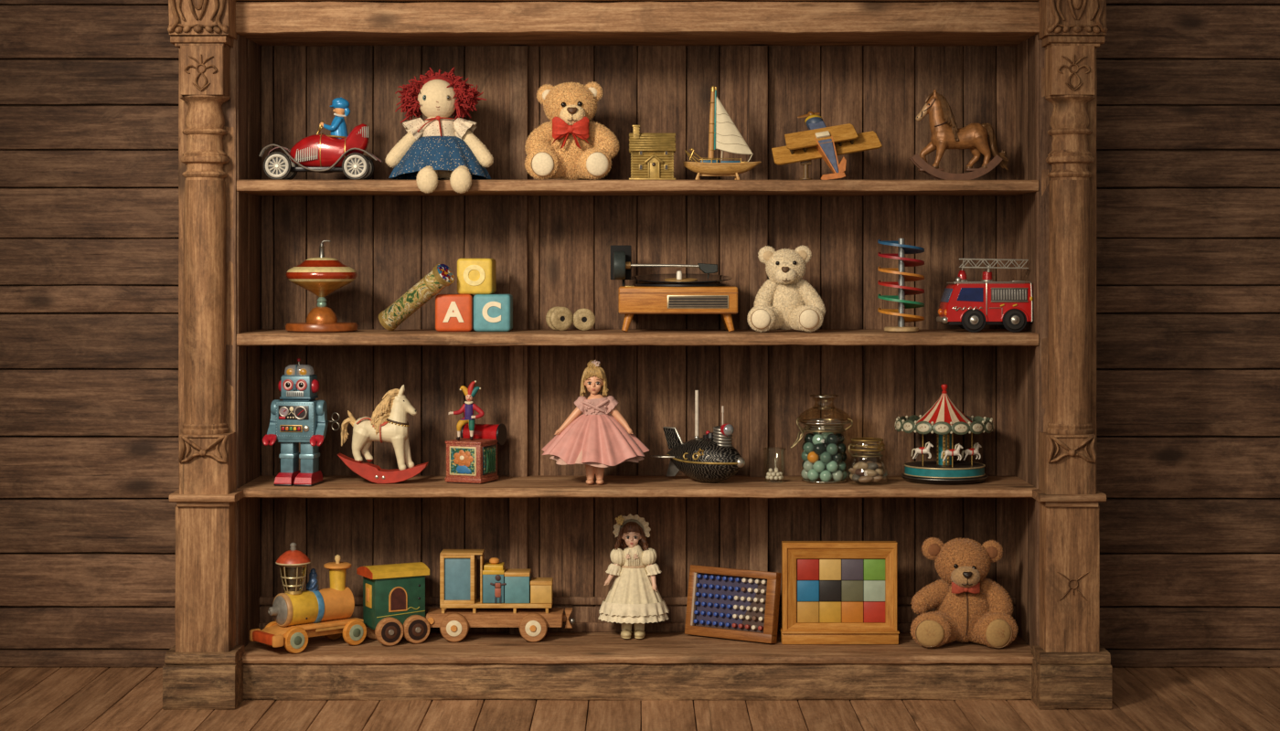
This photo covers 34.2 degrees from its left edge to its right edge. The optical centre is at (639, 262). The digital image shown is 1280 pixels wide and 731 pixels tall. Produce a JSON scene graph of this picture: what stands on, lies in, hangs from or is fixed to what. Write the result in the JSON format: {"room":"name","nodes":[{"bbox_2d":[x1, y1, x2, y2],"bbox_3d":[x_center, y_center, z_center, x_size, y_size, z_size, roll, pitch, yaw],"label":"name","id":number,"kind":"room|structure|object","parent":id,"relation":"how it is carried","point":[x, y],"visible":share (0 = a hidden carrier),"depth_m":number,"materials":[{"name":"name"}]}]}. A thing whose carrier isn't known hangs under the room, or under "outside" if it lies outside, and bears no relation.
{"room":"shop","nodes":[
{"label":"shop","id":0,"kind":"room"},
{"bbox_2d":[0,0,1279,650],"bbox_3d":[0.000,-0.600,7.068,8.000,4.042,0.057,0,0,0],"label":"wall","id":1,"kind":"structure","parent":0,"point":[1188,91],"depth_m":7.04,"materials":[{"name":"brown wood"}]},
{"bbox_2d":[0,649,1279,668],"bbox_3d":[0.000,1.342,7.046,8.000,0.061,0.035,0,0,0],"label":"baseboard","id":2,"kind":"structure","parent":1,"relation":"attached to","point":[8,657],"depth_m":7.03,"materials":[{"name":"brown wood"}]},
{"bbox_2d":[0,667,1279,730],"bbox_3d":[0.032,1.388,5.073,7.463,0.036,3.996,0,0,0],"label":"floor","id":3,"kind":"structure","parent":0,"point":[31,698],"depth_m":6.35,"materials":[{"name":"brown wood"}]},
{"bbox_2d":[162,0,1112,710],"bbox_3d":[-0.007,0.137,6.657,3.012,2.475,0.639,0,0,0],"label":"bookcase","id":4,"kind":"object","parent":3,"relation":"on","point":[254,75],"visible":0.91,"depth_m":6.92,"materials":[{"name":"brown wood"}]},
{"bbox_2d":[180,95,229,181],"bbox_3d":[-1.352,-0.385,6.465,0.152,0.268,0.152,0,0,0],"label":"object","id":5,"kind":"object","parent":4,"relation":"on","point":[204,119],"depth_m":6.42,"materials":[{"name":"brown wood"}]},
{"bbox_2d":[262,358,340,486],"bbox_3d":[-1.076,0.507,6.632,0.229,0.402,0.132,0,0,9],"label":"robot","id":6,"kind":"object","parent":4,"relation":"on","point":[298,418],"visible":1,"depth_m":6.60,"materials":[{"name":"blue metal"}]},
{"bbox_2d":[287,406,296,418],"bbox_3d":[-1.103,0.476,6.595,0.032,0.037,0.006,0,0,9],"label":"gauge","id":7,"kind":"object","parent":6,"relation":"on","point":[291,410],"depth_m":6.59,"materials":[{"name":"beige paint"}]},
{"bbox_2d":[287,392,301,395],"bbox_3d":[-1.096,0.419,6.600,0.047,0.012,0.002,0,0,9],"label":"grille","id":8,"kind":"object","parent":6,"relation":"attached to","point":[287,392],"depth_m":6.60,"materials":[{"name":"silver metal"}]},
{"bbox_2d":[249,543,366,653],"bbox_3d":[-1.056,1.059,6.632,0.344,0.338,0.158,0,0,-40],"label":"locomotive","id":9,"kind":"object","parent":4,"relation":"on","point":[299,615],"visible":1,"depth_m":6.59,"materials":[{"name":"yellow wood"}]},
{"bbox_2d":[258,97,383,180],"bbox_3d":[-1.016,-0.393,6.640,0.372,0.268,0.157,0,0,0],"label":"car","id":10,"kind":"object","parent":4,"relation":"on","point":[340,151],"visible":1,"depth_m":6.59,"materials":[{"name":"red metal"}]},
{"bbox_2d":[285,240,358,332],"bbox_3d":[-1.020,0.075,6.670,0.232,0.293,0.232,0,0,0],"label":"spinning top","id":11,"kind":"object","parent":4,"relation":"on","point":[321,276],"visible":1,"depth_m":6.61,"materials":[{"name":"brown paint"}]},
{"bbox_2d":[337,384,428,483],"bbox_3d":[-0.824,0.551,6.669,0.287,0.314,0.095,0,0,0],"label":"rocking horse","id":12,"kind":"object","parent":4,"relation":"on","point":[388,422],"visible":1,"depth_m":6.64},
{"bbox_2d":[356,562,430,646],"bbox_3d":[-0.794,1.103,6.733,0.210,0.249,0.166,0,0,-28],"label":"carriage","id":13,"kind":"object","parent":4,"relation":"on","point":[393,594],"visible":1,"depth_m":6.68,"materials":[{"name":"green painted wood"},{"name":"yellow painted wood"},{"name":"dark brown wood"}]},
{"bbox_2d":[378,263,454,330],"bbox_3d":[-0.716,0.113,6.661,0.279,0.218,0.077,0,0,32],"label":"kaleidoscope","id":14,"kind":"object","parent":4,"relation":"on","point":[442,276],"visible":1,"depth_m":6.63,"materials":[{"name":"paper"}]},
{"bbox_2d":[384,67,493,193],"bbox_3d":[-0.636,-0.419,6.596,0.330,0.414,0.327,0,0,26],"label":"doll","id":15,"kind":"object","parent":4,"relation":"on","point":[435,148],"visible":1,"depth_m":6.57,"materials":[{"name":"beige fabric"}]},
{"bbox_2d":[435,294,474,331],"bbox_3d":[-0.596,0.162,6.699,0.119,0.119,0.122,0,0,0],"label":"block","id":16,"kind":"object","parent":4,"relation":"on","point":[453,313],"visible":0.94,"depth_m":6.64,"materials":[{"name":"orange paint"}]},
{"bbox_2d":[445,381,506,484],"bbox_3d":[-0.530,0.545,6.734,0.138,0.326,0.196,0,0,22],"label":"jack-in-the-box","id":17,"kind":"object","parent":4,"relation":"on","point":[472,458],"visible":1,"depth_m":6.68,"materials":[{"name":"red wood"}]},
{"bbox_2d":[449,446,476,476],"bbox_3d":[-0.566,0.636,6.652,0.088,0.091,0.037,0,0,0],"label":"picture","id":18,"kind":"object","parent":17,"relation":"on","point":[463,459],"depth_m":6.65,"materials":[{"name":"multicoloured paint"}]},
{"bbox_2d":[482,445,496,475],"bbox_3d":[-0.484,0.636,6.686,0.037,0.091,0.088,0,0,0],"label":"picture","id":19,"kind":"object","parent":17,"relation":"on","point":[489,452],"depth_m":6.68,"materials":[{"name":"green paint"}]},
{"bbox_2d":[473,294,512,331],"bbox_3d":[-0.472,0.162,6.699,0.119,0.119,0.122,0,0,1],"label":"block","id":20,"kind":"object","parent":4,"relation":"on","point":[492,313],"visible":1,"depth_m":6.64,"materials":[{"name":"teal paint"}]},
{"bbox_2d":[457,258,496,294],"bbox_3d":[-0.526,0.045,6.699,0.115,0.115,0.118,0,0,3],"label":"block","id":21,"kind":"object","parent":20,"relation":"on","point":[474,276],"visible":1,"depth_m":6.64,"materials":[{"name":"yellow paint"}]},
{"bbox_2d":[425,549,575,642],"bbox_3d":[-0.455,1.086,6.784,0.486,0.284,0.164,0,0,0],"label":"wagon","id":22,"kind":"object","parent":4,"relation":"on","point":[460,611],"visible":0.99,"depth_m":6.74,"materials":[{"name":"brown wood"}]},
{"bbox_2d":[482,557,506,603],"bbox_3d":[-0.472,1.036,6.785,0.077,0.142,0.092,0,0,0],"label":"block","id":23,"kind":"object","parent":22,"relation":"on","point":[494,570],"visible":1,"depth_m":6.75,"materials":[{"name":"blue wood"}]},
{"bbox_2d":[504,568,531,603],"bbox_3d":[-0.399,1.057,6.788,0.082,0.100,0.086,0,0,0],"label":"block","id":24,"kind":"object","parent":22,"relation":"on","point":[517,581],"visible":0.98,"depth_m":6.75,"materials":[{"name":"blue wood"}]},
{"bbox_2d":[530,577,553,603],"bbox_3d":[-0.321,1.071,6.788,0.071,0.071,0.086,0,0,0],"label":"block","id":25,"kind":"object","parent":22,"relation":"on","point":[541,589],"visible":1,"depth_m":6.75,"materials":[{"name":"wood"}]},
{"bbox_2d":[545,307,573,330],"bbox_3d":[-0.261,0.183,6.769,0.077,0.077,0.053,0,0,-26],"label":"spool","id":26,"kind":"object","parent":4,"relation":"on","point":[557,318],"visible":1,"depth_m":6.75,"materials":[{"name":"brown wood"}]},
{"bbox_2d":[524,81,619,180],"bbox_3d":[-0.216,-0.420,6.646,0.306,0.321,0.191,0,0,3],"label":"teddy bear","id":27,"kind":"object","parent":4,"relation":"on","point":[569,146],"visible":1,"depth_m":6.60},
{"bbox_2d":[572,309,595,330],"bbox_3d":[-0.183,0.186,6.769,0.071,0.071,0.038,0,0,-8],"label":"spool","id":28,"kind":"object","parent":4,"relation":"on","point":[583,319],"visible":1,"depth_m":6.75,"materials":[{"name":"brown wood"}]},
{"bbox_2d":[542,360,649,484],"bbox_3d":[-0.144,0.509,6.636,0.346,0.397,0.230,0,0,4],"label":"doll","id":29,"kind":"object","parent":4,"relation":"on","point":[595,439],"visible":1,"depth_m":6.59,"materials":[{"name":"fabric"}]},
{"bbox_2d":[591,360,600,366],"bbox_3d":[-0.141,0.324,6.625,0.030,0.027,0.015,0,0,0],"label":"flower","id":30,"kind":"object","parent":29,"relation":"on","point":[594,363],"depth_m":6.62,"materials":[{"name":"pink fabric"}]},
{"bbox_2d":[597,513,669,639],"bbox_3d":[-0.021,1.026,6.798,0.238,0.404,0.186,0,0,0],"label":"doll","id":31,"kind":"object","parent":4,"relation":"on","point":[634,597],"visible":1,"depth_m":6.77,"materials":[{"name":"fabric"}]},
{"bbox_2d":[615,515,624,525],"bbox_3d":[-0.066,0.841,6.782,0.031,0.033,0.007,0,0,0],"label":"flower","id":32,"kind":"object","parent":31,"relation":"on","point":[620,520],"depth_m":6.78,"materials":[{"name":"yellow fabric"}]},
{"bbox_2d":[629,125,675,180],"bbox_3d":[0.039,-0.347,6.620,0.149,0.176,0.129,0,0,0],"label":"house","id":33,"kind":"object","parent":4,"relation":"on","point":[652,154],"visible":0.99,"depth_m":6.57,"materials":[{"name":"gold metal"}]},
{"bbox_2d":[610,245,737,331],"bbox_3d":[0.107,0.084,6.724,0.406,0.277,0.327,0,0,0],"label":"record player","id":34,"kind":"object","parent":4,"relation":"on","point":[678,293],"visible":1,"depth_m":6.58},
{"bbox_2d":[667,295,728,309],"bbox_3d":[0.183,0.125,6.577,0.195,0.043,0.006,0,0,0],"label":"grille","id":35,"kind":"object","parent":34,"relation":"attached to","point":[674,302],"depth_m":6.57,"materials":[{"name":"metal"}]},
{"bbox_2d":[650,390,745,482],"bbox_3d":[0.201,0.560,6.700,0.320,0.294,0.155,0,0,36],"label":"toy submarine","id":36,"kind":"object","parent":4,"relation":"on","point":[711,458],"visible":1,"depth_m":6.63,"materials":[{"name":"black metal"}]},
{"bbox_2d":[720,424,734,436],"bbox_3d":[0.277,0.534,6.624,0.044,0.040,0.043,0,0,0],"label":"lamp","id":37,"kind":"object","parent":36,"relation":"on","point":[726,430],"depth_m":6.61,"materials":[{"name":"silver metal"}]},
{"bbox_2d":[682,85,761,180],"bbox_3d":[0.263,-0.412,6.650,0.251,0.306,0.079,0,0,0],"label":"sailboat","id":38,"kind":"object","parent":4,"relation":"on","point":[723,134],"visible":0.98,"depth_m":6.64,"materials":[{"name":"brown wood"}]},
{"bbox_2d":[684,565,781,643],"bbox_3d":[0.302,1.114,6.780,0.324,0.228,0.072,0,0,32],"label":"abacus","id":39,"kind":"object","parent":4,"relation":"on","point":[723,602],"visible":1,"depth_m":6.77,"materials":[{"name":"brown wood"}]},
{"bbox_2d":[762,448,786,482],"bbox_3d":[0.433,0.654,6.700,0.077,0.108,0.077,0,0,0],"label":"glass tumbler","id":40,"kind":"object","parent":4,"relation":"on","point":[762,448],"visible":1,"depth_m":6.70,"materials":[{"name":"clear glass"}]},
{"bbox_2d":[746,245,825,332],"bbox_3d":[0.465,0.084,6.627,0.254,0.277,0.175,0,0,0],"label":"teddy bear","id":41,"kind":"object","parent":4,"relation":"on","point":[785,301],"visible":1,"depth_m":6.61},
{"bbox_2d":[789,394,853,483],"bbox_3d":[0.595,0.568,6.715,0.177,0.280,0.177,0,0,29],"label":"jar","id":42,"kind":"object","parent":4,"relation":"on","point":[807,425],"visible":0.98,"depth_m":6.69,"materials":[{"name":"clear glass"}]},
{"bbox_2d":[800,469,809,479],"bbox_3d":[0.540,0.683,6.715,0.038,0.038,0.038,1,0,43],"label":"marble","id":43,"kind":"object","parent":42,"relation":"in","point":[804,473],"visible":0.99,"depth_m":6.70},
{"bbox_2d":[800,451,808,461],"bbox_3d":[0.540,0.626,6.715,0.038,0.038,0.038,0,0,-9],"label":"marble","id":44,"kind":"object","parent":43,"relation":"on","point":[804,455],"visible":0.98,"depth_m":6.70},
{"bbox_2d":[802,460,813,471],"bbox_3d":[0.544,0.656,6.694,0.038,0.038,0.038,0,0,-4],"label":"marble","id":45,"kind":"object","parent":43,"relation":"on","point":[807,465],"visible":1,"depth_m":6.68},
{"bbox_2d":[807,451,819,463],"bbox_3d":[0.556,0.626,6.676,0.038,0.038,0.038,0,0,-13],"label":"marble","id":46,"kind":"object","parent":45,"relation":"on","point":[812,457],"visible":1,"depth_m":6.66},
{"bbox_2d":[802,442,814,454],"bbox_3d":[0.544,0.598,6.694,0.038,0.038,0.038,0,0,41],"label":"marble","id":47,"kind":"object","parent":46,"relation":"on","point":[808,447],"visible":1,"depth_m":6.68},
{"bbox_2d":[804,433,814,444],"bbox_3d":[0.549,0.571,6.715,0.038,0.038,0.038,0,0,-12],"label":"marble","id":48,"kind":"object","parent":47,"relation":"on","point":[808,437],"visible":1,"depth_m":6.70},
{"bbox_2d":[807,469,819,480],"bbox_3d":[0.556,0.683,6.676,0.038,0.038,0.038,0,0,23],"label":"marble","id":49,"kind":"object","parent":42,"relation":"in","point":[812,474],"visible":1,"depth_m":6.66},
{"bbox_2d":[820,470,831,482],"bbox_3d":[0.595,0.685,6.660,0.038,0.038,0.038,0,0,1],"label":"marble","id":50,"kind":"object","parent":42,"relation":"in","point":[826,476],"visible":1,"depth_m":6.65},
{"bbox_2d":[812,460,824,472],"bbox_3d":[0.574,0.655,6.664,0.038,0.038,0.038,0,0,-2],"label":"marble","id":51,"kind":"object","parent":50,"relation":"on","point":[818,466],"visible":1,"depth_m":6.65},
{"bbox_2d":[812,443,824,455],"bbox_3d":[0.574,0.599,6.664,0.038,0.038,0.038,0,0,28],"label":"marble","id":52,"kind":"object","parent":51,"relation":"on","point":[818,449],"visible":1,"depth_m":6.65},
{"bbox_2d":[811,434,823,444],"bbox_3d":[0.572,0.571,6.675,0.038,0.038,0.038,0,0,-1],"label":"marble","id":53,"kind":"object","parent":52,"relation":"on","point":[816,439],"visible":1,"depth_m":6.66},
{"bbox_2d":[820,451,831,463],"bbox_3d":[0.595,0.626,6.660,0.038,0.038,0.038,0,0,7],"label":"marble","id":54,"kind":"object","parent":50,"relation":"on","point":[826,457],"visible":1,"depth_m":6.65},
{"bbox_2d":[826,460,838,472],"bbox_3d":[0.616,0.655,6.664,0.038,0.038,0.038,0,0,-39],"label":"marble","id":55,"kind":"object","parent":50,"relation":"on","point":[832,466],"visible":1,"depth_m":6.65},
{"bbox_2d":[826,443,838,455],"bbox_3d":[0.616,0.600,6.664,0.038,0.038,0.038,0,0,-9],"label":"marble","id":56,"kind":"object","parent":55,"relation":"on","point":[832,449],"visible":1,"depth_m":6.65},
{"bbox_2d":[826,433,838,444],"bbox_3d":[0.618,0.569,6.675,0.038,0.038,0.038,0,0,43],"label":"marble","id":57,"kind":"object","parent":56,"relation":"on","point":[832,438],"visible":1,"depth_m":6.66},
{"bbox_2d":[832,452,842,463],"bbox_3d":[0.634,0.628,6.676,0.038,0.038,0.038,0,0,-32],"label":"marble","id":58,"kind":"object","parent":55,"relation":"on","point":[837,458],"visible":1,"depth_m":6.66},
{"bbox_2d":[831,469,842,480],"bbox_3d":[0.634,0.685,6.676,0.038,0.038,0.038,0,0,-22],"label":"marble","id":59,"kind":"object","parent":42,"relation":"in","point":[837,475],"visible":1,"depth_m":6.66},
{"bbox_2d":[841,469,847,480],"bbox_3d":[0.650,0.685,6.715,0.038,0.038,0.038,0,0,14],"label":"marble","id":60,"kind":"object","parent":42,"relation":"in","point":[845,474],"visible":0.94,"depth_m":6.70},
{"bbox_2d":[837,460,846,471],"bbox_3d":[0.645,0.657,6.694,0.038,0.038,0.038,0,0,-38],"label":"marble","id":61,"kind":"object","parent":60,"relation":"on","point":[842,466],"visible":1,"depth_m":6.68},
{"bbox_2d":[842,452,847,461],"bbox_3d":[0.650,0.628,6.715,0.038,0.038,0.038,0,0,-31],"label":"marble","id":62,"kind":"object","parent":60,"relation":"on","point":[845,456],"visible":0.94,"depth_m":6.70},
{"bbox_2d":[835,442,846,454],"bbox_3d":[0.645,0.599,6.694,0.038,0.038,0.038,0,0,37],"label":"marble","id":63,"kind":"object","parent":62,"relation":"on","point":[842,448],"visible":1,"depth_m":6.68},
{"bbox_2d":[771,111,882,180],"bbox_3d":[0.598,-0.373,6.651,0.350,0.228,0.136,0,0,0],"label":"toy biplane","id":64,"kind":"object","parent":4,"relation":"on","point":[821,141],"visible":1,"depth_m":6.64,"materials":[{"name":"brown wood"}]},
{"bbox_2d":[779,541,899,644],"bbox_3d":[0.643,1.065,6.711,0.378,0.325,0.086,0,0,0],"label":"frame","id":65,"kind":"object","parent":4,"relation":"on","point":[834,592],"visible":1,"depth_m":6.71,"materials":[{"name":"brown wood"}]},
{"bbox_2d":[845,437,888,484],"bbox_3d":[0.726,0.635,6.645,0.134,0.146,0.134,0,0,0],"label":"jar","id":66,"kind":"object","parent":4,"relation":"on","point":[853,439],"visible":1,"depth_m":6.63,"materials":[{"name":"clear glass"}]},
{"bbox_2d":[851,474,860,481],"bbox_3d":[0.690,0.688,6.628,0.033,0.025,0.048,0,0,18],"label":"pebble","id":67,"kind":"object","parent":66,"relation":"in","point":[855,477],"visible":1,"depth_m":6.61,"materials":[{"name":"stone"}]},
{"bbox_2d":[848,468,856,475],"bbox_3d":[0.689,0.670,6.647,0.048,0.027,0.032,0,0,-15],"label":"pebble","id":68,"kind":"object","parent":67,"relation":"on","point":[851,471],"visible":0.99,"depth_m":6.63,"materials":[{"name":"brown stone"}]},
{"bbox_2d":[853,461,863,469],"bbox_3d":[0.700,0.651,6.648,0.038,0.028,0.039,0,0,12],"label":"pebble","id":69,"kind":"object","parent":68,"relation":"on","point":[855,466],"visible":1,"depth_m":6.63,"materials":[{"name":"brown stone"}]},
{"bbox_2d":[854,469,865,476],"bbox_3d":[0.702,0.669,6.617,0.035,0.024,0.046,0,0,12],"label":"pebble","id":70,"kind":"object","parent":67,"relation":"on","point":[858,472],"visible":1,"depth_m":6.60,"materials":[{"name":"brown stone"}]},
{"bbox_2d":[857,462,868,469],"bbox_3d":[0.711,0.650,6.625,0.031,0.027,0.045,0,0,-39],"label":"pebble","id":71,"kind":"object","parent":70,"relation":"on","point":[863,465],"visible":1,"depth_m":6.61,"materials":[{"name":"beige stone"}]},
{"bbox_2d":[858,475,873,482],"bbox_3d":[0.718,0.688,6.607,0.049,0.025,0.032,0,0,18],"label":"pebble","id":72,"kind":"object","parent":66,"relation":"in","point":[862,479],"visible":1,"depth_m":6.60,"materials":[{"name":"beige stone"}]},
{"bbox_2d":[864,469,877,477],"bbox_3d":[0.732,0.670,6.609,0.046,0.025,0.033,0,0,14],"label":"pebble","id":73,"kind":"object","parent":72,"relation":"on","point":[869,473],"visible":1,"depth_m":6.60,"materials":[{"name":"beige stone"}]},
{"bbox_2d":[867,462,877,469],"bbox_3d":[0.736,0.651,6.621,0.032,0.026,0.048,0,0,-35],"label":"pebble","id":74,"kind":"object","parent":73,"relation":"on","point":[871,465],"visible":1,"depth_m":6.61,"materials":[{"name":"grey stone"}]},
{"bbox_2d":[870,475,883,482],"bbox_3d":[0.750,0.688,6.614,0.049,0.024,0.032,0,0,43],"label":"pebble","id":75,"kind":"object","parent":66,"relation":"in","point":[878,478],"visible":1,"depth_m":6.60,"materials":[{"name":"brown stone"}]},
{"bbox_2d":[874,468,884,476],"bbox_3d":[0.759,0.669,6.628,0.031,0.026,0.046,0,0,-28],"label":"pebble","id":76,"kind":"object","parent":75,"relation":"on","point":[880,472],"visible":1,"depth_m":6.61,"materials":[{"name":"beige stone"}]},
{"bbox_2d":[874,462,882,469],"bbox_3d":[0.752,0.651,6.642,0.032,0.024,0.049,0,0,-41],"label":"pebble","id":77,"kind":"object","parent":76,"relation":"on","point":[880,465],"visible":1,"depth_m":6.63,"materials":[{"name":"brown stone"}]},
{"bbox_2d":[877,238,924,332],"bbox_3d":[0.835,0.073,6.645,0.148,0.298,0.131,0,0,0],"label":"spiral","id":78,"kind":"object","parent":4,"relation":"on","point":[902,249],"visible":1,"depth_m":6.64,"materials":[{"name":"multicoloured wood"}]},
{"bbox_2d":[895,384,994,484],"bbox_3d":[0.986,0.551,6.735,0.317,0.313,0.317,0,0,-22],"label":"carousel","id":79,"kind":"object","parent":4,"relation":"on","point":[944,419],"visible":1,"depth_m":6.66,"materials":[{"name":"metal"}]},
{"bbox_2d":[909,89,1008,180],"bbox_3d":[1.024,-0.407,6.673,0.316,0.296,0.093,0,0,4],"label":"rocking horse","id":80,"kind":"object","parent":4,"relation":"on","point":[945,134],"visible":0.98,"depth_m":6.64},
{"bbox_2d":[909,536,1018,649],"bbox_3d":[1.028,1.055,6.667,0.344,0.345,0.208,0,0,-2],"label":"teddy bear","id":81,"kind":"object","parent":4,"relation":"on","point":[969,606],"visible":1,"depth_m":6.62},
{"bbox_2d":[936,258,1033,332],"bbox_3d":[1.097,0.105,6.650,0.291,0.234,0.150,0,0,-4],"label":"fire engine","id":82,"kind":"object","parent":4,"relation":"on","point":[970,306],"visible":1,"depth_m":6.59,"materials":[{"name":"red painted metal"},{"name":"dark rubber"},{"name":"silver metal"}]},
{"bbox_2d":[991,288,1027,300],"bbox_3d":[1.171,0.104,6.592,0.117,0.041,0.004,0,0,-4],"label":"grille","id":83,"kind":"object","parent":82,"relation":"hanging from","point":[991,289],"depth_m":6.59,"materials":[{"name":"silver metal"}]},
{"bbox_2d":[1045,95,1095,181],"bbox_3d":[1.337,-0.385,6.465,0.152,0.268,0.152,0,0,0],"label":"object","id":84,"kind":"object","parent":4,"relation":"on","point":[1070,120],"depth_m":6.42,"materials":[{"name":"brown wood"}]},
{"label":"marble","id":85,"kind":"object","parent":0,"visible":0},
{"label":"marble","id":86,"kind":"object","parent":85,"relation":"on","visible":0},
{"label":"marble","id":87,"kind":"object","parent":86,"relation":"on","visible":0},
{"bbox_2d":[822,442,828,451],"bbox_3d":[0.600,0.596,6.717,0.037,0.038,0.037,0,0,-42],"label":"marble","id":88,"kind":"object","parent":87,"relation":"on","point":[825,444],"visible":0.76,"depth_m":6.70},
{"bbox_2d":[820,432,829,443],"bbox_3d":[0.598,0.568,6.716,0.037,0.038,0.037,0,0,20],"label":"marble","id":89,"kind":"object","parent":88,"relation":"on","point":[825,435],"visible":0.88,"depth_m":6.70},
{"label":"marble","id":90,"kind":"object","parent":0,"visible":0},
{"bbox_2d":[835,433,843,443],"bbox_3d":[0.640,0.571,6.715,0.038,0.038,0.038,0,0,29],"label":"marble","id":91,"kind":"object","parent":90,"relation":"on","point":[840,436],"visible":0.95,"depth_m":6.70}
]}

